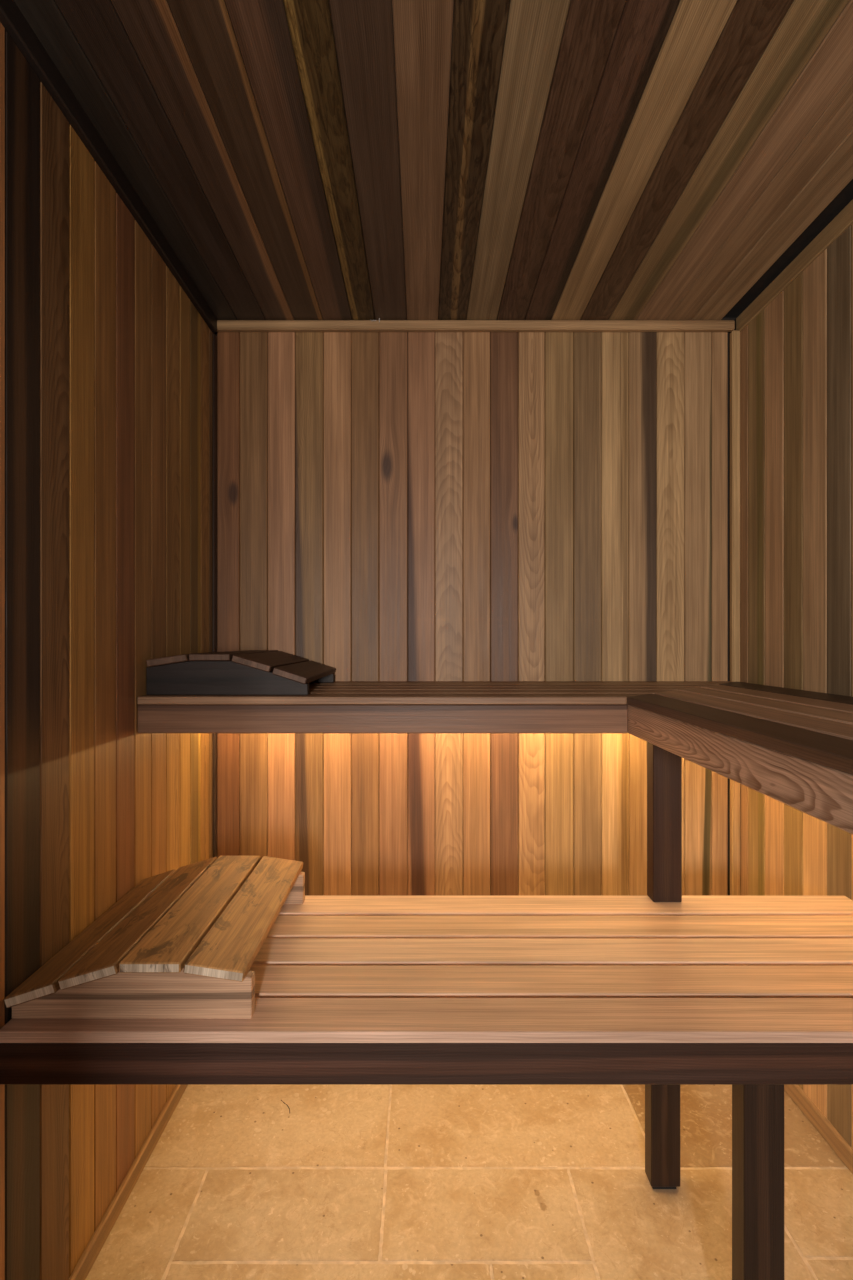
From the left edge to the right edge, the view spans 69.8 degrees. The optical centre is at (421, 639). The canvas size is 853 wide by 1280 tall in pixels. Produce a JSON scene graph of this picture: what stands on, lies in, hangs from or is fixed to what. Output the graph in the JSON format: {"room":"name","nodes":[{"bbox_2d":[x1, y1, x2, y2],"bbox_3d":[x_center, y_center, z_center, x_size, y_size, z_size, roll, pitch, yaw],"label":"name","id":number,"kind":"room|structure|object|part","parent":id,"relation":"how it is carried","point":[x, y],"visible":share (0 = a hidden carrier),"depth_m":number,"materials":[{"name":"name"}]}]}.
{"room":"sauna","nodes":[
{"label":"sauna","id":0,"kind":"room"},
{"bbox_2d":[0,22,214,1279],"bbox_3d":[-0.657,0.098,0.640,0.060,2.157,2.480,0,0,0],"label":"wall","id":1,"kind":"structure","parent":0,"point":[106,359],"depth_m":1.11,"materials":[{"name":"brown wood"}]},
{"bbox_2d":[0,0,216,331],"bbox_3d":[-0.622,-0.947,0.644,0.018,0.055,2.369,0,0,0],"label":"trim","id":2,"kind":"structure","parent":1,"relation":"attached to","point":[12,19],"depth_m":1.14,"materials":[{"name":"brown wood"}]},
{"bbox_2d":[68,1085,186,1279],"bbox_3d":[-0.623,1.154,0.645,0.012,0.042,2.350,0,0,0],"label":"baseboard","id":3,"kind":"structure","parent":1,"relation":"attached to","point":[85,1263],"depth_m":1.27,"materials":[{"name":"brown wood"}]},
{"bbox_2d":[212,333,216,857],"bbox_3d":[-0.624,0.129,1.838,0.009,2.094,0.024,0,0,0],"label":"trim","id":4,"kind":"structure","parent":1,"relation":"attached to","point":[214,337],"depth_m":1.83,"materials":[{"name":"brown wood"}]},
{"bbox_2d":[14,0,852,319],"bbox_3d":[0.164,-1.006,0.655,1.702,0.090,2.510,0,0,0],"label":"ceiling","id":5,"kind":"structure","parent":0,"point":[298,159],"depth_m":1.19,"materials":[{"name":"brown wood"}]},
{"bbox_2d":[85,1085,852,1279],"bbox_3d":[0.164,1.177,0.675,1.682,0.003,2.650,0,0,0],"label":"floor","id":6,"kind":"structure","parent":0,"point":[354,1182],"depth_m":1.30,"materials":[{"name":"tile"}]},
{"bbox_2d":[0,896,852,1279],"bbox_3d":[0.164,0.876,1.146,1.580,0.600,0.496,0,0,0],"label":"bench","id":7,"kind":"object","parent":6,"relation":"on","point":[753,995],"visible":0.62,"depth_m":0.96,"materials":[{"name":"brown wood"}]},
{"bbox_2d":[4,856,304,1018],"bbox_3d":[-0.442,0.529,1.140,0.366,0.094,0.456,0,0,0],"label":"headrest cover","id":8,"kind":"object","parent":7,"relation":"on","point":[184,942],"visible":1,"depth_m":0.97,"materials":[{"name":"brown wood"}]},
{"bbox_3d":[-0.442,0.537,0.938,0.365,0.078,0.020,0,0,0],"label":"panel","id":9,"kind":"part","parent":8,"relation":"part of","materials":[{"name":"brown wood"}]},
{"bbox_3d":[-0.442,0.537,1.342,0.365,0.078,0.020,0,0,0],"label":"panel","id":10,"kind":"part","parent":8,"relation":"part of","materials":[{"name":"brown wood"}]},
{"bbox_3d":[0.164,0.625,0.920,1.580,0.064,0.038,0,0,0],"label":"rail","id":11,"kind":"part","parent":7,"relation":"part of","materials":[{"name":"brown wood"}]},
{"bbox_3d":[0.521,0.899,1.325,0.063,0.542,0.039,0,0,0],"label":"leg","id":12,"kind":"part","parent":7,"relation":"part of","materials":[{"name":"brown wood"}]},
{"bbox_2d":[627,682,852,901],"bbox_3d":[0.704,0.350,0.709,0.508,0.452,2.257,0,0,0],"label":"bench","id":13,"kind":"object","parent":7,"relation":"on","point":[792,747],"visible":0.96,"depth_m":1.01,"materials":[{"name":"brown wood"}]},
{"bbox_3d":[0.539,0.365,1.359,0.064,0.421,0.039,0,0,0],"label":"leg","id":14,"kind":"part","parent":13,"relation":"part of","materials":[{"name":"brown wood"}]},
{"bbox_3d":[0.472,0.174,0.480,0.038,0.064,1.801,0,0,0],"label":"rail","id":15,"kind":"part","parent":13,"relation":"part of","materials":[{"name":"brown wood"}]},
{"bbox_3d":[0.527,0.899,0.959,0.063,0.542,0.039,0,0,0],"label":"leg","id":16,"kind":"part","parent":7,"relation":"part of","materials":[{"name":"brown wood"}]},
{"bbox_2d":[215,318,735,895],"bbox_3d":[0.164,0.098,1.880,1.642,2.157,0.060,0,0,0],"label":"wall","id":17,"kind":"structure","parent":0,"point":[392,506],"depth_m":1.85,"materials":[{"name":"brown wood"}]},
{"bbox_2d":[137,681,731,732],"bbox_3d":[0.163,0.166,1.597,1.577,0.084,0.513,0,0,0],"label":"bench","id":18,"kind":"object","parent":17,"relation":"attached to","point":[338,706],"visible":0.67,"depth_m":1.34,"materials":[{"name":"brown wood"}]},
{"bbox_2d":[146,650,335,694],"bbox_3d":[-0.440,0.077,1.592,0.366,0.094,0.456,0,0,0],"label":"headrest cover","id":19,"kind":"object","parent":18,"relation":"on","point":[245,672],"visible":1,"depth_m":1.38,"materials":[{"name":"brown wood"}]},
{"bbox_3d":[-0.441,0.086,1.390,0.365,0.078,0.020,0,0,0],"label":"panel","id":20,"kind":"part","parent":19,"relation":"part of","materials":[{"name":"brown wood"}]},
{"bbox_3d":[-0.441,0.086,1.794,0.365,0.078,0.020,0,0,0],"label":"panel","id":21,"kind":"part","parent":19,"relation":"part of","materials":[{"name":"brown wood"}]},
{"bbox_3d":[-0.087,0.174,1.362,1.079,0.064,0.038,0,0,0],"label":"rail","id":22,"kind":"part","parent":18,"relation":"part of","materials":[{"name":"brown wood"}]},
{"bbox_2d":[217,320,734,331],"bbox_3d":[0.156,-0.946,1.841,1.567,0.030,0.021,0,0,0],"label":"trim","id":23,"kind":"structure","parent":17,"relation":"attached to","point":[222,325],"depth_m":1.83,"materials":[{"name":"brown wood"}]},
{"bbox_2d":[730,330,739,895],"bbox_3d":[0.943,0.123,1.841,0.026,2.106,0.021,0,0,0],"label":"trim","id":24,"kind":"structure","parent":17,"relation":"attached to","point":[735,334],"depth_m":1.83,"materials":[{"name":"brown wood"}]},
{"bbox_2d":[740,223,852,1148],"bbox_3d":[0.985,0.098,0.640,0.060,2.157,2.480,0,0,0],"label":"wall","id":25,"kind":"structure","parent":0,"point":[796,355],"depth_m":1.54,"materials":[{"name":"brown wood"}]},
{"bbox_2d":[736,200,852,331],"bbox_3d":[0.954,-0.949,0.654,0.010,0.050,2.389,0,0,0],"label":"trim","id":26,"kind":"structure","parent":25,"relation":"attached to","point":[843,220],"depth_m":1.54,"materials":[{"name":"brown wood"}]},
{"bbox_2d":[784,1085,852,1173],"bbox_3d":[0.951,1.151,0.645,0.012,0.047,2.350,0,0,0],"label":"baseboard","id":27,"kind":"structure","parent":25,"relation":"attached to","point":[815,1116],"depth_m":1.44,"materials":[{"name":"brown wood"}]}
]}

